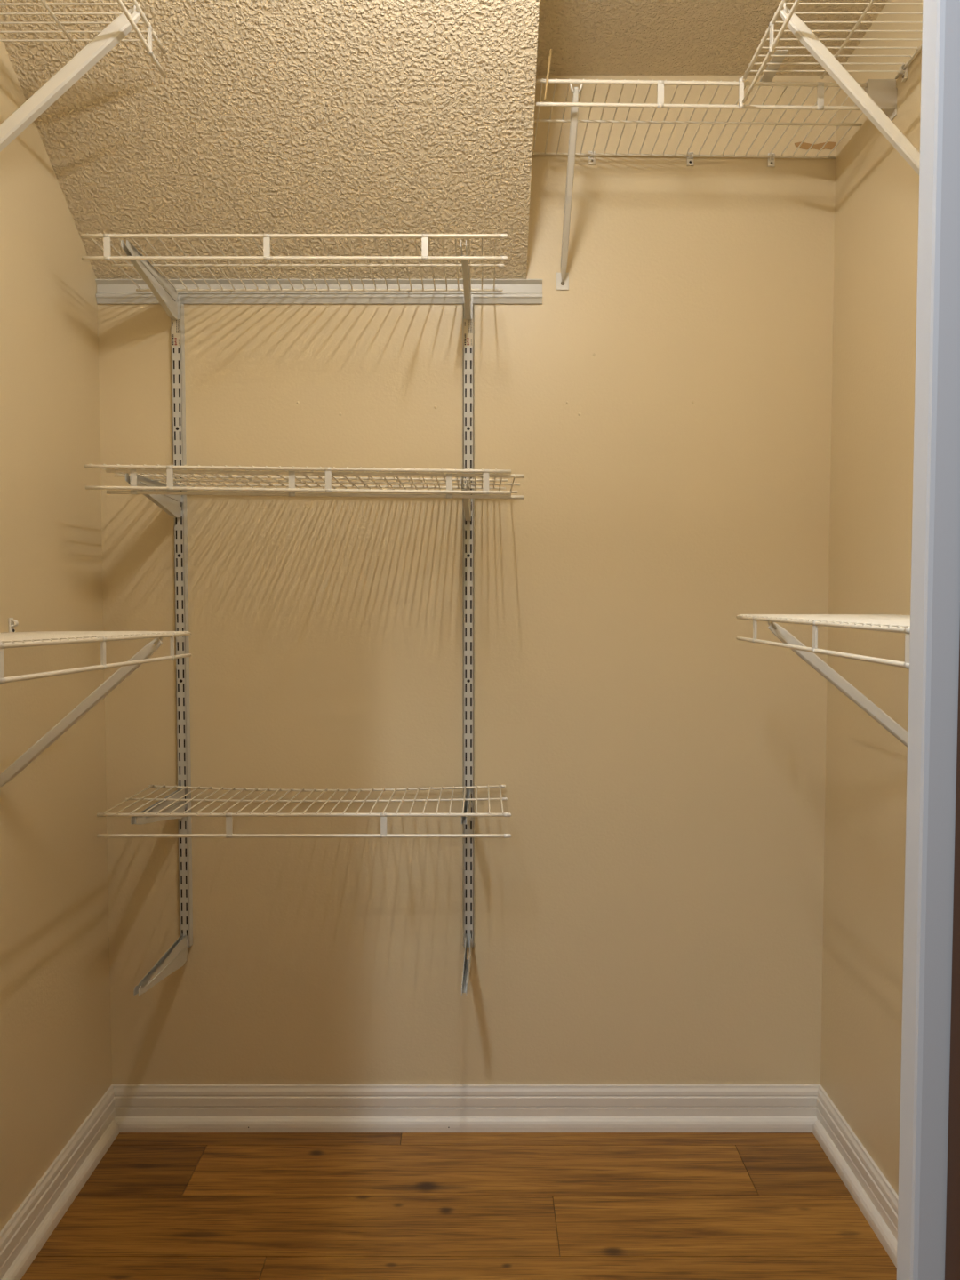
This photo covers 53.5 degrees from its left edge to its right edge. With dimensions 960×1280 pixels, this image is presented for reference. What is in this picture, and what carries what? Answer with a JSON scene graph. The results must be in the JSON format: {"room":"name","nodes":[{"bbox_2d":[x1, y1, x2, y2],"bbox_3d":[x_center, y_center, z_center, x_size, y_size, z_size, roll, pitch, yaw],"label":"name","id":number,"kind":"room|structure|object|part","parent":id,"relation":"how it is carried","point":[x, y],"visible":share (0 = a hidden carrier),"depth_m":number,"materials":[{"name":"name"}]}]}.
{"room":"walk-in closet","nodes":[
{"label":"walk-in closet","id":0,"kind":"room"},
{"bbox_2d":[0,36,111,1231],"bbox_3d":[-0.908,-0.050,1.429,0.100,2.540,1.480,0,3,0],"label":"wall","id":1,"kind":"structure","parent":0,"point":[55,1032],"depth_m":1.89,"materials":[{"name":"paint"}]},
{"bbox_2d":[8,617,18,631],"bbox_3d":[-0.851,-0.025,1.741,0.013,0.030,0.015,0,3,0],"label":"clip","id":2,"kind":"object","parent":1,"relation":"attached to","point":[12,623],"visible":0.88,"depth_m":1.74,"materials":[{"name":"white plastic"}]},
{"bbox_2d":[0,1084,119,1279],"bbox_3d":[-0.845,1.116,1.532,0.026,0.100,1.379,0,3,0],"label":"baseboard","id":3,"kind":"structure","parent":1,"relation":"attached to","point":[25,1234],"depth_m":1.90,"materials":[{"name":"white paint"}]},
{"bbox_2d":[0,4,140,151],"bbox_3d":[-0.708,-0.893,1.566,0.302,0.290,0.028,0,3,0],"label":"brace","id":4,"kind":"object","parent":1,"relation":"attached to","point":[117,29],"visible":0.98,"depth_m":1.56,"materials":[{"name":"white metal"}]},
{"bbox_2d":[0,637,162,786],"bbox_3d":[-0.708,0.134,1.678,0.301,0.288,0.028,0,3,0],"label":"brace","id":5,"kind":"object","parent":1,"relation":"attached to","point":[120,675],"visible":0.96,"depth_m":1.67,"materials":[{"name":"white metal"}]},
{"bbox_2d":[0,0,166,77],"bbox_3d":[-0.705,-1.003,1.276,0.299,0.049,0.830,0,3,0],"label":"wire shelf","id":6,"kind":"object","parent":1,"relation":"attached to","point":[150,32],"visible":0.98,"depth_m":1.61,"materials":[{"name":"white metal"}]},
{"bbox_3d":[-0.709,-1.022,1.260,0.005,0.005,0.796,0,3,0],"label":"rail","id":7,"kind":"part","parent":6,"relation":"part of","materials":[{"name":"beige plastic"}]},
{"bbox_3d":[-0.560,-0.982,1.276,0.007,0.007,0.830,0,3,0],"label":"lip rail","id":8,"kind":"part","parent":6,"relation":"part of","materials":[{"name":"beige plastic"}]},
{"bbox_3d":[-0.560,-1.022,1.275,0.007,0.007,0.830,0,3,0],"label":"rail","id":9,"kind":"part","parent":6,"relation":"part of","materials":[{"name":"beige plastic"}]},
{"bbox_2d":[0,631,191,684],"bbox_3d":[-0.705,0.020,1.372,0.299,0.068,0.930,0,3,0],"label":"wire shelf","id":10,"kind":"object","parent":1,"relation":"attached to","point":[32,638],"visible":1,"depth_m":1.41,"materials":[{"name":"white metal"}]},
{"bbox_3d":[-0.560,0.000,1.371,0.007,0.025,0.930,0,3,0],"label":"rail","id":11,"kind":"part","parent":10,"relation":"part of","materials":[{"name":"beige plastic"}]},
{"bbox_3d":[-0.560,0.041,1.373,0.007,0.025,0.930,0,3,0],"label":"lip rail","id":12,"kind":"part","parent":10,"relation":"part of","materials":[{"name":"beige plastic"}]},
{"bbox_2d":[0,0,539,279],"bbox_3d":[-0.377,-1.016,1.807,0.962,0.446,0.637,0,3,0],"label":"ceiling","id":13,"kind":"structure","parent":0,"point":[267,116],"depth_m":1.85,"materials":[{"name":"beige paint"}]},
{"bbox_2d":[20,1132,896,1279],"bbox_3d":[-0.025,1.221,0.879,2.050,0.050,2.903,0,3,0],"label":"floor","id":14,"kind":"structure","parent":0,"point":[156,1205],"depth_m":1.93,"materials":[{"name":"brown wood"}]},
{"bbox_2d":[97,75,837,1084],"bbox_3d":[-0.033,-0.086,2.218,1.851,2.540,0.102,0,3,0],"label":"wall","id":15,"kind":"structure","parent":0,"point":[651,910],"depth_m":2.17,"materials":[{"name":"paint"}]},
{"bbox_2d":[170,294,192,947],"bbox_3d":[-0.678,-0.032,2.163,0.029,1.477,0.016,0,3,0],"label":"upright","id":16,"kind":"object","parent":15,"relation":"attached to","point":[177,326],"visible":0.89,"depth_m":2.16,"materials":[{"name":"grey metal"}]},
{"bbox_2d":[120,240,178,319],"bbox_3d":[-0.681,-0.741,1.978,0.014,0.071,0.295,0,3,1],"label":"shelf bracket","id":17,"kind":"object","parent":16,"relation":"attached to","point":[164,292],"visible":0.92,"depth_m":2.00,"materials":[{"name":"grey metal"}]},
{"bbox_2d":[125,472,181,517],"bbox_3d":[-0.681,-0.300,1.998,0.014,0.064,0.295,0,3,1],"label":"shelf bracket","id":18,"kind":"object","parent":16,"relation":"attached to","point":[169,503],"visible":0.79,"depth_m":2.03,"materials":[{"name":"grey metal"}]},
{"bbox_2d":[130,788,185,824],"bbox_3d":[-0.681,0.374,2.029,0.014,0.064,0.295,0,3,1],"label":"shelf bracket","id":19,"kind":"object","parent":16,"relation":"attached to","point":[139,820],"visible":0.77,"depth_m":2.04,"materials":[{"name":"grey metal"}]},
{"bbox_2d":[133,934,187,995],"bbox_3d":[-0.681,0.712,2.045,0.014,0.063,0.295,0,3,1],"label":"shelf bracket","id":20,"kind":"object","parent":16,"relation":"attached to","point":[175,957],"visible":1,"depth_m":2.06,"materials":[{"name":"grey metal"}]},
{"bbox_2d":[171,319,179,344],"bbox_3d":[-0.678,-0.686,2.125,0.018,0.058,0.001,0,3,0],"label":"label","id":21,"kind":"object","parent":16,"relation":"attached to","point":[175,324],"depth_m":2.12,"materials":[{"name":"white paper"}]},
{"bbox_2d":[96,784,511,838],"bbox_3d":[-0.347,0.359,2.023,0.816,0.052,0.292,0,3,0],"label":"wire shelf","id":22,"kind":"object","parent":16,"relation":"on","point":[383,815],"visible":1,"depth_m":1.88,"materials":[{"name":"white metal"}]},
{"bbox_3d":[-0.349,0.387,1.883,0.811,0.007,0.007,0,3,0],"label":"lip rail","id":23,"kind":"part","parent":22,"relation":"part of","materials":[{"name":"beige plastic"}]},
{"bbox_3d":[-0.349,0.345,1.881,0.811,0.007,0.007,0,3,0],"label":"rail","id":24,"kind":"part","parent":22,"relation":"part of","materials":[{"name":"beige plastic"}]},
{"bbox_3d":[-0.349,0.340,2.026,0.807,0.009,0.005,0,3,0],"label":"rail","id":25,"kind":"part","parent":22,"relation":"part of","materials":[{"name":"beige plastic"}]},
{"bbox_3d":[-0.349,0.337,2.165,0.807,0.015,0.005,0,3,0],"label":"rail","id":26,"kind":"part","parent":22,"relation":"part of","materials":[{"name":"beige plastic"}]},
{"bbox_2d":[84,464,524,498],"bbox_3d":[-0.340,-0.315,1.991,0.851,0.068,0.295,0,3,0],"label":"wire shelf","id":27,"kind":"object","parent":16,"relation":"on","point":[449,476],"depth_m":1.85,"materials":[{"name":"white metal"}]},
{"bbox_3d":[-0.352,-0.318,1.989,0.825,0.060,0.291,0,3,0],"label":"wire shelf","id":28,"kind":"part","parent":27,"relation":"part of","materials":[{"name":"white metal"}]},
{"bbox_3d":[-0.352,-0.332,1.847,0.825,0.017,0.007,0,3,0],"label":"rail","id":29,"kind":"part","parent":27,"relation":"part of","materials":[{"name":"beige plastic"}]},
{"bbox_3d":[-0.352,-0.291,1.849,0.825,0.017,0.007,0,3,0],"label":"lip rail","id":30,"kind":"part","parent":27,"relation":"part of","materials":[{"name":"beige plastic"}]},
{"bbox_3d":[-0.352,-0.339,1.992,0.821,0.015,0.005,0,3,0],"label":"rail","id":31,"kind":"part","parent":27,"relation":"part of","materials":[{"name":"beige plastic"}]},
{"bbox_3d":[-0.321,-0.283,1.857,0.813,0.017,0.007,0,3,0],"label":"lip rail","id":32,"kind":"part","parent":27,"relation":"part of","materials":[{"name":"beige plastic"}]},
{"bbox_3d":[-0.321,-0.324,1.855,0.813,0.017,0.007,0,3,0],"label":"rail","id":33,"kind":"part","parent":27,"relation":"part of","materials":[{"name":"beige plastic"}]},
{"bbox_3d":[-0.321,-0.331,1.998,0.809,0.015,0.005,0,3,0],"label":"rail","id":34,"kind":"part","parent":27,"relation":"part of","materials":[{"name":"beige plastic"}]},
{"bbox_3d":[-0.352,-0.344,2.131,0.821,0.015,0.005,0,3,0],"label":"rail","id":35,"kind":"part","parent":27,"relation":"part of","materials":[{"name":"beige plastic"}]},
{"bbox_3d":[-0.321,-0.337,2.135,0.809,0.015,0.005,0,3,0],"label":"rail","id":36,"kind":"part","parent":27,"relation":"part of","materials":[{"name":"beige plastic"}]},
{"bbox_2d":[95,279,542,303],"bbox_3d":[-0.359,-0.779,2.130,0.996,0.052,0.014,0,3,0],"label":"track","id":37,"kind":"object","parent":15,"relation":"attached to","point":[108,291],"visible":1,"depth_m":2.13,"materials":[{"name":"grey metal"}]},
{"bbox_2d":[112,1084,820,1132],"bbox_3d":[-0.033,1.085,2.208,1.651,0.100,0.027,0,3,0],"label":"baseboard","id":38,"kind":"structure","parent":15,"relation":"attached to","point":[139,1108],"depth_m":2.21,"materials":[{"name":"white paint"}]},
{"bbox_3d":[-0.033,1.121,2.204,1.626,0.030,0.014,0,3,0],"label":"shoe moulding","id":39,"kind":"part","parent":38,"relation":"part of","materials":[{"name":"white paint"}]},
{"bbox_2d":[462,294,474,947],"bbox_3d":[-0.026,-0.032,2.163,0.029,1.477,0.016,0,3,0],"label":"upright","id":40,"kind":"object","parent":15,"relation":"attached to","point":[468,325],"visible":0.92,"depth_m":2.16,"materials":[{"name":"grey metal"}]},
{"bbox_2d":[80,232,507,291],"bbox_3d":[-0.356,-0.762,1.974,0.818,0.052,0.292,0,3,0],"label":"wire shelf","id":41,"kind":"object","parent":40,"relation":"on","point":[266,256],"visible":0.95,"depth_m":1.83,"materials":[{"name":"white metal"}]},
{"bbox_3d":[-0.358,-0.776,1.831,0.813,0.007,0.007,0,3,0],"label":"rail","id":42,"kind":"part","parent":41,"relation":"part of","materials":[{"name":"beige plastic"}]},
{"bbox_3d":[-0.358,-0.735,1.833,0.813,0.007,0.007,0,3,0],"label":"lip rail","id":43,"kind":"part","parent":41,"relation":"part of","materials":[{"name":"beige plastic"}]},
{"bbox_3d":[-0.358,-0.777,1.977,0.809,0.005,0.005,0,3,0],"label":"rail","id":44,"kind":"part","parent":41,"relation":"part of","materials":[{"name":"beige plastic"}]},
{"bbox_3d":[-0.358,-0.777,2.116,0.809,0.005,0.005,0,3,0],"label":"rail","id":45,"kind":"part","parent":41,"relation":"part of","materials":[{"name":"beige plastic"}]},
{"bbox_2d":[460,240,471,319],"bbox_3d":[-0.029,-0.741,1.978,0.014,0.071,0.295,0,3,1],"label":"shelf bracket","id":46,"kind":"object","parent":40,"relation":"attached to","point":[464,263],"visible":0.92,"depth_m":1.98,"materials":[{"name":"grey metal"}]},
{"bbox_2d":[460,477,471,520],"bbox_3d":[-0.029,-0.292,1.999,0.014,0.064,0.295,0,3,1],"label":"shelf bracket","id":47,"kind":"object","parent":40,"relation":"attached to","point":[467,502],"visible":0.79,"depth_m":2.00,"materials":[{"name":"grey metal"}]},
{"bbox_2d":[461,934,471,995],"bbox_3d":[-0.029,0.712,2.045,0.014,0.063,0.295,0,3,1],"label":"shelf bracket","id":48,"kind":"object","parent":40,"relation":"attached to","point":[467,964],"visible":1,"depth_m":2.04,"materials":[{"name":"grey metal"}]},
{"bbox_2d":[461,788,471,824],"bbox_3d":[-0.029,0.374,2.029,0.014,0.064,0.295,0,3,1],"label":"shelf bracket","id":49,"kind":"object","parent":40,"relation":"attached to","point":[464,820],"visible":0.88,"depth_m":2.03,"materials":[{"name":"grey metal"}]},
{"bbox_2d":[464,320,471,344],"bbox_3d":[-0.026,-0.687,2.125,0.018,0.058,0.001,0,3,0],"label":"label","id":50,"kind":"object","parent":40,"relation":"attached to","point":[468,324],"depth_m":2.12,"materials":[{"name":"white paper"}]},
{"bbox_2d":[556,83,583,289],"bbox_3d":[0.185,-0.924,1.977,0.028,0.294,0.308,0,3,0],"label":"brace","id":51,"kind":"object","parent":15,"relation":"attached to","point":[563,277],"visible":0.98,"depth_m":1.97,"materials":[{"name":"white metal"}]},
{"bbox_3d":[0.185,-0.803,2.134,0.028,0.038,0.002,0,3,0],"label":"foot plate","id":52,"kind":"part","parent":51,"relation":"part of","materials":[{"name":"white metal"}]},
{"bbox_2d":[588,151,595,164],"bbox_3d":[0.249,-1.073,2.117,0.015,0.030,0.013,0,3,0],"label":"clip","id":53,"kind":"object","parent":15,"relation":"attached to","point":[591,158],"visible":1,"depth_m":2.12,"materials":[{"name":"white plastic"}]},
{"bbox_2d":[687,152,693,166],"bbox_3d":[0.468,-1.071,2.117,0.015,0.030,0.013,0,3,0],"label":"clip","id":54,"kind":"object","parent":15,"relation":"attached to","point":[690,159],"visible":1,"depth_m":2.12,"materials":[{"name":"white plastic"}]},
{"bbox_2d":[532,78,867,159],"bbox_3d":[0.448,-1.049,1.968,0.682,0.060,0.305,0,3,0],"label":"wire shelf","id":55,"kind":"object","parent":15,"relation":"attached to","point":[820,103],"visible":0.94,"depth_m":1.88,"materials":[{"name":"white metal"}]},
{"bbox_2d":[544,48,551,100],"bbox_3d":[0.129,-1.074,1.810,0.015,0.094,0.004,0,3,0],"label":"stick","id":56,"kind":"object","parent":55,"relation":"attached to","point":[550,50],"visible":1,"depth_m":1.81,"materials":[{"name":"brown wood"}]},
{"bbox_3d":[0.449,-1.076,2.117,0.680,0.013,0.005,0,3,0],"label":"rail","id":57,"kind":"part","parent":55,"relation":"part of","materials":[{"name":"beige plastic"}]},
{"bbox_3d":[0.449,-1.070,1.971,0.680,0.013,0.005,0,3,0],"label":"rail","id":58,"kind":"part","parent":55,"relation":"part of","materials":[{"name":"beige plastic"}]},
{"bbox_3d":[0.423,-1.020,1.820,0.632,0.015,0.007,0,3,0],"label":"lip rail","id":59,"kind":"part","parent":55,"relation":"part of","materials":[{"name":"beige plastic"}]},
{"bbox_3d":[0.423,-1.063,1.818,0.632,0.015,0.007,0,3,0],"label":"rail","id":60,"kind":"part","parent":55,"relation":"part of","materials":[{"name":"beige plastic"}]},
{"bbox_2d":[738,75,746,108],"bbox_3d":[0.499,-1.041,1.810,0.011,0.056,0.020,0,3,0],"label":"connector","id":61,"kind":"object","parent":55,"relation":"attached to","point":[740,80],"visible":1,"depth_m":1.81,"materials":[{"name":"white plastic"}]},
{"bbox_2d":[768,152,775,167],"bbox_3d":[0.648,-1.069,2.117,0.015,0.030,0.013,0,3,0],"label":"clip","id":62,"kind":"object","parent":15,"relation":"attached to","point":[772,160],"visible":1,"depth_m":2.12,"materials":[{"name":"white plastic"}]},
{"bbox_2d":[536,0,888,75],"bbox_3d":[-0.033,-1.271,1.423,1.851,0.100,1.580,0,3,0],"label":"ceiling","id":63,"kind":"structure","parent":0,"point":[585,37],"depth_m":1.96,"materials":[{"name":"beige paint"}]},
{"bbox_2d":[820,0,922,1195],"bbox_3d":[0.843,-0.050,1.429,0.100,2.540,1.480,0,3,0],"label":"wall","id":64,"kind":"structure","parent":0,"point":[876,206],"depth_m":1.94,"materials":[{"name":"paint"}]},
{"bbox_2d":[736,614,910,669],"bbox_3d":[0.638,-0.004,1.359,0.304,0.049,0.900,0,3,0],"label":"wire shelf","id":65,"kind":"object","parent":64,"relation":"attached to","point":[896,623],"visible":0.78,"depth_m":1.39,"materials":[{"name":"white metal"}]},
{"bbox_3d":[0.490,0.017,1.360,0.007,0.007,0.900,0,3,0],"label":"lip rail","id":66,"kind":"part","parent":65,"relation":"part of","materials":[{"name":"beige plastic"}]},
{"bbox_3d":[0.490,-0.023,1.358,0.007,0.007,0.900,0,3,0],"label":"rail","id":67,"kind":"part","parent":65,"relation":"part of","materials":[{"name":"beige plastic"}]},
{"bbox_2d":[742,0,922,103],"bbox_3d":[0.643,-1.022,1.345,0.294,0.055,0.980,0,3,0],"label":"wire shelf","id":68,"kind":"object","parent":64,"relation":"attached to","point":[770,30],"depth_m":1.68,"materials":[{"name":"white metal"}]},
{"bbox_3d":[0.500,-1.041,1.329,0.007,0.007,0.950,0,3,0],"label":"rail","id":69,"kind":"part","parent":68,"relation":"part of","materials":[{"name":"beige plastic"}]},
{"bbox_3d":[0.500,-0.998,1.331,0.007,0.007,0.950,0,3,0],"label":"lip rail","id":70,"kind":"part","parent":68,"relation":"part of","materials":[{"name":"beige plastic"}]},
{"bbox_3d":[0.547,-1.069,1.778,0.022,0.002,0.110,0,3,0],"label":"plastic strip","id":71,"kind":"part","parent":68,"relation":"part of","materials":[{"name":"white plastic"}]},
{"bbox_3d":[0.646,-1.041,1.329,0.005,0.005,0.946,0,3,0],"label":"rail","id":72,"kind":"part","parent":68,"relation":"part of","materials":[{"name":"beige plastic"}]},
{"bbox_3d":[0.787,-1.041,1.329,0.005,0.005,0.946,0,3,0],"label":"rail","id":73,"kind":"part","parent":68,"relation":"part of","materials":[{"name":"beige plastic"}]},
{"bbox_2d":[768,621,907,747],"bbox_3d":[0.642,0.102,1.624,0.304,0.276,0.028,0,3,0],"label":"brace","id":74,"kind":"object","parent":64,"relation":"attached to","point":[785,636],"visible":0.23,"depth_m":1.62,"materials":[{"name":"white metal"}]},
{"bbox_2d":[779,0,919,175],"bbox_3d":[0.646,-0.884,1.586,0.297,0.340,0.028,0,3,0],"label":"brace","id":75,"kind":"object","parent":64,"relation":"attached to","point":[797,27],"visible":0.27,"depth_m":1.58,"materials":[{"name":"white metal"}]},
{"bbox_2d":[812,1085,898,1268],"bbox_3d":[0.780,1.116,1.532,0.026,0.100,1.379,0,3,0],"label":"baseboard","id":76,"kind":"structure","parent":64,"relation":"attached to","point":[876,1199],"depth_m":1.96,"materials":[{"name":"white paint"}]},
{"bbox_2d":[864,79,896,120],"bbox_3d":[0.765,-1.033,1.837,0.055,0.066,0.052,0,3,0],"label":"plate","id":77,"kind":"object","parent":64,"relation":"attached to","point":[883,92],"visible":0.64,"depth_m":1.81,"materials":[{"name":"beige plastic"}]},
{"bbox_2d":[898,64,908,82],"bbox_3d":[0.786,-1.056,1.772,0.013,0.030,0.015,0,3,0],"label":"clip","id":78,"kind":"object","parent":64,"relation":"attached to","point":[904,73],"visible":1,"depth_m":1.77,"materials":[{"name":"white plastic"}]},
{"bbox_3d":[-0.032,0.031,0.742,1.651,2.440,0.100,0,3,0],"label":"wall","id":79,"kind":"structure","parent":0,"visible":0},
{"bbox_2d":[896,0,959,1279],"bbox_3d":[0.360,0.159,0.684,0.100,2.090,0.028,0,3,0],"label":"trim","id":80,"kind":"structure","parent":79,"relation":"attached to","point":[935,554],"depth_m":0.67,"materials":[{"name":"white paint"}]},
{"bbox_2d":[944,632,959,1279],"bbox_3d":[0.349,0.220,0.360,0.035,1.982,0.620,0,3,0],"label":"door","id":81,"kind":"structure","parent":79,"relation":"in","point":[952,1252],"depth_m":0.66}
]}

